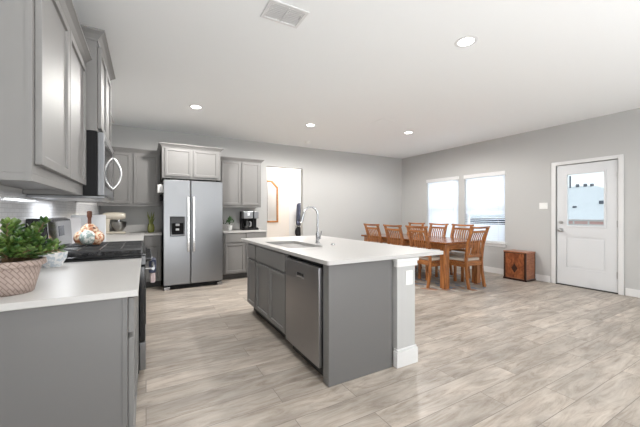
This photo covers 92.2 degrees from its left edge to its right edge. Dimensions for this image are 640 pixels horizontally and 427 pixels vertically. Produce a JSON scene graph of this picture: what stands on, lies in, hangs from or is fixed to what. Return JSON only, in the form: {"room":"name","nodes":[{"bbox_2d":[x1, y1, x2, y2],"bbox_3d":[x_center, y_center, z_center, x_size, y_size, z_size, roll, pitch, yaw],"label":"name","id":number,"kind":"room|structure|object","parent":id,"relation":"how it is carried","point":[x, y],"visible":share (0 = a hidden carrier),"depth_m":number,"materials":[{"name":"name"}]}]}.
{"room":"kitchen","nodes":[
{"label":"kitchen","id":0,"kind":"room"},
{"bbox_2d":[0,185,96,205],"bbox_3d":[-1.244,-0.152,0.658,0.150,2.743,10.570,0,0,-29],"label":"wall","id":1,"kind":"structure","parent":0,"point":[2,187],"depth_m":1.84,"materials":[{"name":"grey paint"}]},
{"bbox_2d":[0,0,91,194],"bbox_3d":[-1.473,-0.603,1.581,0.355,0.958,1.088,0,0,-29],"label":"upper cabinet","id":2,"kind":"object","parent":1,"relation":"attached to","point":[44,50],"visible":1,"depth_m":1.29,"materials":[{"name":"grey wood"}]},
{"bbox_2d":[0,190,99,256],"bbox_3d":[-2.526,0.102,3.090,0.008,0.451,4.775,0,0,-29],"label":"tile backsplash","id":3,"kind":"structure","parent":1,"relation":"attached to","point":[17,205],"depth_m":2.16,"materials":[{"name":"white tile"}]},
{"bbox_2d":[75,114,113,202],"bbox_3d":[-2.354,-0.603,3.141,0.355,0.958,0.968,0,0,-29],"label":"upper cabinet","id":4,"kind":"object","parent":1,"relation":"attached to","point":[112,120],"visible":0.05,"depth_m":3.49,"materials":[{"name":"grey wood"}]},
{"bbox_2d":[80,24,114,144],"bbox_3d":[-1.895,-0.925,2.407,0.433,0.693,0.862,0,0,-29],"label":"upper cabinet","id":5,"kind":"object","parent":1,"relation":"attached to","point":[99,70],"visible":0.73,"depth_m":2.19,"materials":[{"name":"grey wood"}]},
{"bbox_2d":[26,130,121,201],"bbox_3d":[-1.862,-0.341,2.427,0.484,0.472,0.757,0,0,-29],"label":"microwave","id":6,"kind":"object","parent":5,"relation":"attached to","point":[99,187],"visible":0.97,"depth_m":2.17,"materials":[{"name":"silver metal"}]},
{"bbox_2d":[100,125,401,279],"bbox_3d":[-0.747,-0.152,6.939,6.893,2.743,0.120,0,0,-29],"label":"wall","id":7,"kind":"structure","parent":0,"point":[347,190],"depth_m":7.30,"materials":[{"name":"grey paint"}]},
{"bbox_2d":[97,146,159,206],"bbox_3d":[-3.237,-0.603,5.251,0.898,0.958,0.368,0,0,-29],"label":"upper cabinet","id":8,"kind":"object","parent":7,"relation":"attached to","point":[138,186],"visible":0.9,"depth_m":5.17,"materials":[{"name":"grey wood"}]},
{"bbox_2d":[110,225,159,231],"bbox_3d":[-3.305,0.266,5.412,0.886,0.124,0.020,0,0,-29],"label":"backsplash strip","id":9,"kind":"object","parent":7,"relation":"attached to","point":[129,228],"visible":0.51,"depth_m":5.45,"materials":[{"name":"stone"}]},
{"bbox_2d":[157,142,223,181],"bbox_3d":[-2.327,-0.861,5.507,1.015,0.563,0.818,0,0,-29],"label":"upper cabinet","id":10,"kind":"object","parent":7,"relation":"attached to","point":[177,161],"visible":0.97,"depth_m":5.17,"materials":[{"name":"grey wood"}]},
{"bbox_2d":[223,223,256,229],"bbox_3d":[-1.698,0.266,6.320,0.829,0.124,0.020,0,0,-29],"label":"backsplash strip","id":11,"kind":"object","parent":7,"relation":"attached to","point":[236,226],"visible":0.36,"depth_m":6.28,"materials":[{"name":"tile"}]},
{"bbox_2d":[220,156,263,207],"bbox_3d":[-1.618,-0.603,6.165,0.915,0.958,0.368,0,0,-29],"label":"upper cabinet","id":12,"kind":"object","parent":7,"relation":"attached to","point":[240,177],"visible":0.75,"depth_m":6.04,"materials":[{"name":"grey wood"}]},
{"bbox_2d":[267,167,288,236],"bbox_3d":[-1.878,-0.152,7.736,2.337,2.743,0.120,0,0,-29],"label":"wall","id":13,"kind":"structure","parent":0,"point":[279,176],"depth_m":8.15,"materials":[{"name":"white paint"}]},
{"bbox_2d":[267,180,277,222],"bbox_3d":[-1.446,-0.311,7.889,0.800,1.090,0.033,0,0,-29],"label":"octagonal mirror","id":14,"kind":"object","parent":13,"relation":"attached to","point":[272,188],"visible":0.45,"depth_m":8.01,"materials":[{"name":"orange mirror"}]},
{"bbox_2d":[289,169,300,182],"bbox_3d":[-0.836,-0.152,9.921,1.900,2.743,0.099,0,0,-29],"label":"wall","id":15,"kind":"structure","parent":0,"point":[294,174],"depth_m":9.88,"materials":[{"name":"white paint"}]},
{"bbox_2d":[289,183,300,235],"bbox_3d":[-0.631,0.123,9.966,0.980,2.189,0.019,0,0,-29],"label":"door","id":16,"kind":"structure","parent":15,"relation":"in","point":[294,188],"depth_m":9.84,"materials":[{"name":"white"}]},
{"bbox_2d":[296,203,300,225],"bbox_3d":[-0.635,0.024,9.789,0.252,0.710,0.226,0,0,-29],"label":"coat","id":17,"kind":"object","parent":16,"relation":"hanging from","point":[298,210],"visible":0.62,"depth_m":9.69,"materials":[{"name":"blue fabric"}]},
{"bbox_2d":[295,226,300,235],"bbox_3d":[-0.681,0.572,9.790,0.230,0.379,0.161,0,0,-29],"label":"hanging bag","id":18,"kind":"object","parent":17,"relation":"hanging from","point":[298,229],"visible":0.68,"depth_m":9.72,"materials":[{"name":"black fabric"}]},
{"bbox_2d":[72,0,639,158],"bbox_3d":[0.905,-1.584,4.014,7.193,0.120,14.300,0,0,-29],"label":"ceiling","id":19,"kind":"structure","parent":0,"point":[348,66],"depth_m":3.17,"materials":[{"name":"white paint"}]},
{"bbox_2d":[189,105,202,108],"bbox_3d":[-1.771,-1.521,4.400,0.190,0.003,0.190,0,0,-29],"label":"recessed light","id":20,"kind":"object","parent":19,"relation":"in","point":[190,106],"visible":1,"depth_m":4.38,"materials":[{"name":"white"}]},
{"bbox_2d":[260,0,308,28],"bbox_3d":[-0.271,-1.515,2.351,0.310,0.017,0.230,0,0,-29],"label":"ceiling vent","id":21,"kind":"object","parent":19,"relation":"in","point":[277,11],"visible":1,"depth_m":2.35,"materials":[{"name":"white metal"}]},
{"bbox_2d":[305,123,315,126],"bbox_3d":[-0.163,-1.521,5.304,0.190,0.003,0.190,0,0,-29],"label":"recessed light","id":22,"kind":"object","parent":19,"relation":"in","point":[309,124],"visible":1,"depth_m":5.32,"materials":[{"name":"white"}]},
{"bbox_2d":[371,119,394,125],"bbox_3d":[1.047,-1.521,5.133,0.290,0.006,0.290,0,0,-29],"label":"ceiling plate","id":23,"kind":"object","parent":19,"relation":"attached to","point":[382,122],"visible":1,"depth_m":5.14,"materials":[{"name":"white paint"}]},
{"bbox_2d":[454,35,477,47],"bbox_3d":[1.293,-1.521,2.729,0.190,0.003,0.190,0,0,-29],"label":"recessed light","id":24,"kind":"object","parent":19,"relation":"in","point":[465,41],"visible":1,"depth_m":2.72,"materials":[{"name":"white"}]},
{"bbox_2d":[136,263,639,426],"bbox_3d":[0.905,1.279,4.014,7.193,0.120,14.300,0,0,-29],"label":"floor","id":25,"kind":"structure","parent":0,"point":[508,352],"depth_m":2.44,"materials":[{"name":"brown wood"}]},
{"bbox_2d":[0,291,138,426],"bbox_3d":[-1.352,0.788,1.651,0.636,0.859,1.081,0,0,-29],"label":"base cabinet","id":26,"kind":"object","parent":25,"relation":"on","point":[75,364],"visible":0.8,"depth_m":1.24,"materials":[{"name":"grey wood"}]},
{"bbox_2d":[0,258,140,311],"bbox_3d":[-1.339,0.344,1.647,0.653,0.029,1.095,0,0,-29],"label":"countertop","id":27,"kind":"structure","parent":26,"relation":"on","point":[86,281],"depth_m":1.43,"materials":[{"name":"stone"}]},
{"bbox_2d":[0,216,65,296],"bbox_3d":[-1.258,0.169,1.281,0.297,0.319,0.261,0,0,12],"label":"jade plant","id":28,"kind":"object","parent":27,"relation":"on","point":[22,258],"visible":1,"depth_m":1.25,"materials":[{"name":"green plant"}]},
{"bbox_2d":[42,249,67,267],"bbox_3d":[-1.657,0.276,1.907,0.145,0.105,0.145,0,0,-6],"label":"bowl","id":29,"kind":"object","parent":27,"relation":"on","point":[56,259],"visible":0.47,"depth_m":1.87,"materials":[{"name":"ceramic"}]},
{"bbox_2d":[26,217,154,373],"bbox_3d":[-1.756,0.626,2.484,0.735,1.184,0.756,0,0,-29],"label":"gas range","id":30,"kind":"object","parent":25,"relation":"on","point":[58,227],"visible":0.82,"depth_m":2.30,"materials":[{"name":"black metal"}]},
{"bbox_2d":[73,211,104,244],"bbox_3d":[-1.849,0.117,2.468,0.198,0.274,0.210,0,0,-29],"label":"ceramic vessel","id":31,"kind":"object","parent":30,"relation":"on","point":[89,234],"visible":1,"depth_m":2.42,"materials":[{"name":"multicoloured ceramic"}]},
{"bbox_2d":[66,245,145,259],"bbox_3d":[-1.749,0.307,2.487,0.600,0.012,0.756,0,0,-29],"label":"cooktop","id":32,"kind":"object","parent":30,"relation":"in","point":[129,254],"depth_m":2.25,"materials":[{"name":"black metal"}]},
{"bbox_2d":[139,261,154,341],"bbox_3d":[-1.481,0.674,2.639,0.104,0.560,0.752,0,0,-29],"label":"door","id":33,"kind":"structure","parent":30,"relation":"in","point":[142,283],"depth_m":2.30,"materials":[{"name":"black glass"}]},
{"bbox_2d":[149,257,155,282],"bbox_3d":[-1.482,0.498,2.723,0.055,0.202,0.170,0,0,-29],"label":"dish towel","id":34,"kind":"object","parent":30,"relation":"hanging from","point":[152,272],"visible":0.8,"depth_m":2.65,"materials":[{"name":"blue fabric"}]},
{"bbox_2d":[143,235,160,287],"bbox_3d":[-2.889,0.788,5.292,0.268,0.859,0.638,0,0,-29],"label":"base cabinet","id":35,"kind":"object","parent":25,"relation":"on","point":[153,242],"visible":0.58,"depth_m":5.05,"materials":[{"name":"grey"}]},
{"bbox_2d":[162,178,222,290],"bbox_3d":[-2.250,0.326,5.393,0.903,1.784,0.896,0,0,-29],"label":"refrigerator","id":36,"kind":"object","parent":25,"relation":"on","point":[192,211],"visible":1,"depth_m":5.08,"materials":[{"name":"grey metal"}]},
{"bbox_2d":[158,184,163,192],"bbox_3d":[-2.571,-0.401,4.967,0.084,0.130,0.062,0,0,-29],"label":"box","id":37,"kind":"object","parent":36,"relation":"attached to","point":[160,187],"visible":1,"depth_m":4.94,"materials":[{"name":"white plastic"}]},
{"bbox_2d":[164,179,189,285],"bbox_3d":[-2.286,0.304,4.936,0.391,1.680,0.136,0,0,-29],"label":"door","id":38,"kind":"structure","parent":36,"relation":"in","point":[176,192],"depth_m":4.94,"materials":[{"name":"silver metal"}]},
{"bbox_2d":[191,181,222,282],"bbox_3d":[-1.889,0.304,5.160,0.504,1.680,0.136,0,0,-29],"label":"door","id":39,"kind":"structure","parent":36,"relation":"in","point":[206,196],"depth_m":5.16,"materials":[{"name":"silver metal"}]},
{"bbox_2d":[223,232,265,279],"bbox_3d":[-1.548,0.788,6.050,0.810,0.859,0.638,0,0,-29],"label":"base cabinet","id":40,"kind":"object","parent":25,"relation":"on","point":[235,256],"visible":0.54,"depth_m":5.70,"materials":[{"name":"grey wood"}]},
{"bbox_2d":[223,229,266,232],"bbox_3d":[-1.544,0.344,6.046,0.833,0.029,0.648,0,0,-29],"label":"countertop","id":41,"kind":"structure","parent":40,"relation":"on","point":[238,230],"depth_m":5.85,"materials":[{"name":"stone"}]},
{"bbox_2d":[223,216,233,229],"bbox_3d":[-1.766,0.186,6.026,0.245,0.284,0.273,0,0,39],"label":"potted plant","id":42,"kind":"object","parent":41,"relation":"on","point":[229,227],"visible":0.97,"depth_m":5.99,"materials":[{"name":"green plant"}]},
{"bbox_2d":[240,211,258,229],"bbox_3d":[-1.423,0.144,6.217,0.314,0.370,0.311,0,0,-29],"label":"coffee maker","id":43,"kind":"object","parent":41,"relation":"on","point":[247,218],"visible":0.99,"depth_m":6.14,"materials":[{"name":"black"}]},
{"bbox_2d":[286,255,322,375],"bbox_3d":[0.097,0.792,2.631,0.590,0.851,0.612,0,0,-29],"label":"dishwasher","id":44,"kind":"object","parent":25,"relation":"on","point":[304,278],"visible":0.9,"depth_m":2.41,"materials":[{"name":"silver metal"}]},
{"bbox_2d":[247,243,391,386],"bbox_3d":[-0.175,0.788,3.144,0.608,0.859,1.952,0,0,-29],"label":"kitchen island","id":45,"kind":"object","parent":25,"relation":"on","point":[357,297],"visible":0.77,"depth_m":2.34,"materials":[{"name":"grey wood"}]},
{"bbox_2d":[241,235,442,264],"bbox_3d":[0.019,0.344,3.384,1.190,0.029,2.245,0,0,-29],"label":"island countertop","id":46,"kind":"structure","parent":45,"relation":"on","point":[344,251],"depth_m":2.81,"materials":[{"name":"stone"}]},
{"bbox_2d":[300,206,321,242],"bbox_3d":[-0.099,0.123,3.343,0.248,0.411,0.105,0,0,-29],"label":"kitchen faucet","id":47,"kind":"object","parent":46,"relation":"on","point":[318,235],"visible":0.99,"depth_m":3.39,"materials":[{"name":"silver metal"}]},
{"bbox_2d":[392,257,418,368],"bbox_3d":[0.171,0.788,3.416,0.237,0.859,2.180,0,0,-29],"label":"wall","id":48,"kind":"structure","parent":25,"relation":"on","point":[404,348],"depth_m":2.47,"materials":[{"name":"grey paint"}]},
{"bbox_2d":[406,270,412,284],"bbox_3d":[0.724,0.519,2.495,0.072,0.116,0.008,0,0,-29],"label":"outlet plate","id":49,"kind":"object","parent":48,"relation":"attached to","point":[409,274],"visible":1,"depth_m":2.49,"materials":[{"name":"white plastic"}]},
{"bbox_2d":[415,266,486,290],"bbox_3d":[1.860,1.216,6.103,1.920,0.004,2.760,0,0,-29],"label":"oval rug","id":50,"kind":"object","parent":25,"relation":"on","point":[421,283],"visible":0.32,"depth_m":5.34,"materials":[{"name":"beige fabric"}]},
{"bbox_2d":[363,223,382,242],"bbox_3d":[1.243,0.709,6.306,0.548,1.010,0.472,0,0,-29],"label":"dining chair","id":51,"kind":"object","parent":50,"relation":"on","point":[379,237],"visible":0.44,"depth_m":6.18,"materials":[{"name":"brown wood"}]},
{"bbox_2d":[383,224,420,278],"bbox_3d":[1.539,0.709,5.782,0.548,1.010,0.472,0,0,-29],"label":"dining chair","id":52,"kind":"object","parent":50,"relation":"on","point":[399,230],"visible":0.52,"depth_m":5.69,"materials":[{"name":"brown wood"}]},
{"bbox_2d":[405,222,424,268],"bbox_3d":[1.969,0.709,6.854,0.548,1.010,0.472,0,0,-29],"label":"dining chair","id":53,"kind":"object","parent":50,"relation":"on","point":[409,223],"visible":0.2,"depth_m":6.90,"materials":[{"name":"brown wood"}]},
{"bbox_2d":[361,233,480,288],"bbox_3d":[1.884,0.838,6.059,1.020,0.752,2.200,0,0,-29],"label":"dining table","id":54,"kind":"object","parent":50,"relation":"on","point":[444,244],"visible":0.48,"depth_m":5.17,"materials":[{"name":"brown wood"}]},
{"bbox_2d":[405,225,439,287],"bbox_3d":[1.823,0.709,5.279,0.548,1.010,0.472,0,0,-29],"label":"dining chair","id":55,"kind":"object","parent":50,"relation":"on","point":[429,262],"visible":0.7,"depth_m":5.13,"materials":[{"name":"brown wood"}]},
{"bbox_2d":[419,255,439,260],"bbox_3d":[1.897,0.761,5.320,0.360,0.044,0.422,0,0,-29],"label":"cushion","id":56,"kind":"object","parent":55,"relation":"on","point":[433,258],"depth_m":5.17,"materials":[{"name":"beige fabric"}]},
{"bbox_2d":[415,223,448,275],"bbox_3d":[2.268,0.709,6.322,0.548,1.010,0.472,0,0,-29],"label":"dining chair","id":57,"kind":"object","parent":50,"relation":"on","point":[431,224],"visible":0.33,"depth_m":6.38,"materials":[{"name":"brown wood"}]},
{"bbox_2d":[435,224,473,280],"bbox_3d":[2.541,0.709,5.839,0.548,1.010,0.472,0,0,-29],"label":"dining chair","id":58,"kind":"object","parent":50,"relation":"on","point":[453,272],"visible":0.54,"depth_m":5.87,"materials":[{"name":"brown wood"}]},
{"bbox_2d":[449,251,464,255],"bbox_3d":[2.468,0.761,5.798,0.360,0.044,0.422,0,0,-29],"label":"cushion","id":59,"kind":"object","parent":58,"relation":"on","point":[450,253],"depth_m":5.69,"materials":[{"name":"beige fabric"}]},
{"bbox_2d":[449,226,489,289],"bbox_3d":[2.470,0.709,5.180,0.472,1.010,0.548,0,0,-27],"label":"dining chair","id":60,"kind":"object","parent":50,"relation":"on","point":[466,260],"visible":0.94,"depth_m":5.05,"materials":[{"name":"brown wood"}]},
{"bbox_2d":[449,255,478,260],"bbox_3d":[2.431,0.761,5.254,0.422,0.044,0.360,0,0,-27],"label":"cushion","id":61,"kind":"object","parent":60,"relation":"on","point":[458,257],"depth_m":5.16,"materials":[{"name":"beige fabric"}]},
{"bbox_2d":[503,249,535,281],"bbox_3d":[3.694,0.956,5.712,0.323,0.524,0.409,0,0,-29],"label":"wooden box","id":62,"kind":"object","parent":25,"relation":"on","point":[519,265],"visible":1,"depth_m":5.59,"materials":[{"name":"brown wood"}]},
{"bbox_3d":[-2.561,0.789,3.794,0.636,0.859,2.300,0,0,-29],"label":"base cabinet","id":63,"kind":"object","parent":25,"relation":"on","visible":0},
{"bbox_2d":[106,231,161,241],"bbox_3d":[-2.597,0.344,4.137,0.911,0.029,2.937,0,0,-29],"label":"countertop","id":64,"kind":"structure","parent":63,"relation":"on","point":[128,236],"depth_m":4.41,"materials":[{"name":"stone"}]},
{"bbox_2d":[68,218,81,242],"bbox_3d":[-2.272,0.182,2.838,0.051,0.288,0.240,0,0,-5],"label":"board","id":65,"kind":"object","parent":64,"relation":"on","point":[76,225],"visible":0.26,"depth_m":2.87,"materials":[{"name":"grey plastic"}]},
{"bbox_2d":[71,215,105,241],"bbox_3d":[-2.335,0.170,3.113,0.280,0.313,0.049,0,0,-37],"label":"board","id":66,"kind":"object","parent":64,"relation":"on","point":[99,221],"visible":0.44,"depth_m":3.16,"materials":[{"name":"white paper"}]},
{"bbox_2d":[103,212,126,233],"bbox_3d":[-3.366,0.153,5.059,0.332,0.351,0.224,0,0,-29],"label":"stand mixer","id":67,"kind":"object","parent":64,"relation":"on","point":[118,226],"visible":0.83,"depth_m":5.01,"materials":[{"name":"beige metal"}]},
{"bbox_2d":[111,221,126,230],"bbox_3d":[-3.319,0.212,5.085,0.224,0.158,0.224,0,0,-29],"label":"bowl","id":68,"kind":"object","parent":67,"relation":"on","point":[117,225],"depth_m":5.02,"materials":[{"name":"silver metal"}]},
{"bbox_2d":[147,212,154,232],"bbox_3d":[-2.932,0.148,5.350,0.130,0.361,0.132,0,0,-29],"label":"vase","id":69,"kind":"object","parent":64,"relation":"on","point":[151,228],"visible":1,"depth_m":5.32,"materials":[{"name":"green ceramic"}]},
{"bbox_2d":[402,108,639,294],"bbox_3d":[4.864,-0.152,4.165,0.150,2.743,10.470,0,0,-29],"label":"wall","id":70,"kind":"structure","parent":0,"point":[526,158],"depth_m":5.65,"materials":[{"name":"grey paint"}]},
{"bbox_2d":[426,176,458,237],"bbox_3d":[2.956,-0.133,7.434,0.078,1.436,0.929,0,0,-29],"label":"window blind","id":71,"kind":"object","parent":70,"relation":"attached to","point":[442,192],"visible":0.72,"depth_m":7.42,"materials":[{"name":"white"}]},
{"bbox_2d":[467,214,506,247],"bbox_3d":[3.492,-0.070,6.528,0.175,1.489,0.964,0,0,-29],"label":"window","id":72,"kind":"structure","parent":70,"relation":"in","point":[494,244],"depth_m":6.30,"materials":[{"name":"white"}]},
{"bbox_2d":[464,171,505,242],"bbox_3d":[3.473,-0.133,6.518,0.078,1.436,0.918,0,0,-29],"label":"window blind","id":73,"kind":"object","parent":72,"relation":"attached to","point":[485,192],"visible":0.83,"depth_m":6.45,"materials":[{"name":"white"}]},
{"bbox_2d":[452,265,550,282],"bbox_3d":[3.171,1.161,6.992,0.015,0.114,3.605,0,0,-29],"label":"baseboard","id":74,"kind":"structure","parent":70,"relation":"attached to","point":[544,278],"depth_m":6.14,"materials":[{"name":"white"}]},
{"bbox_2d":[539,203,547,208],"bbox_3d":[4.004,-0.136,5.522,0.011,0.114,0.132,0,0,-29],"label":"light switch","id":75,"kind":"object","parent":70,"relation":"attached to","point":[541,205],"visible":1,"depth_m":5.52,"materials":[{"name":"white plastic"}]},
{"bbox_2d":[551,154,623,294],"bbox_3d":[4.340,0.166,5.023,0.218,2.104,0.941,0,0,-29],"label":"door","id":76,"kind":"structure","parent":70,"relation":"in","point":[588,257],"depth_m":4.95,"materials":[{"name":"white wood"}]},
{"bbox_2d":[625,288,639,297],"bbox_3d":[5.946,1.161,2.079,0.015,0.114,5.734,0,0,-29],"label":"baseboard","id":77,"kind":"structure","parent":70,"relation":"attached to","point":[628,292],"depth_m":4.50,"materials":[{"name":"white"}]},
{"label":"outside","id":78,"kind":"structure","parent":0,"visible":0},
{"bbox_3d":[15.329,2.469,20.139,33.500,0.100,60.000,0,0,-29],"label":"ground","id":79,"kind":"structure","parent":78,"visible":0},
{"bbox_2d":[471,176,603,225],"bbox_3d":[10.831,0.308,17.427,8.600,4.219,15.300,0,0,-29],"label":"house","id":80,"kind":"structure","parent":79,"relation":"on","point":[585,203],"depth_m":12.53,"materials":[{"name":"brick"}]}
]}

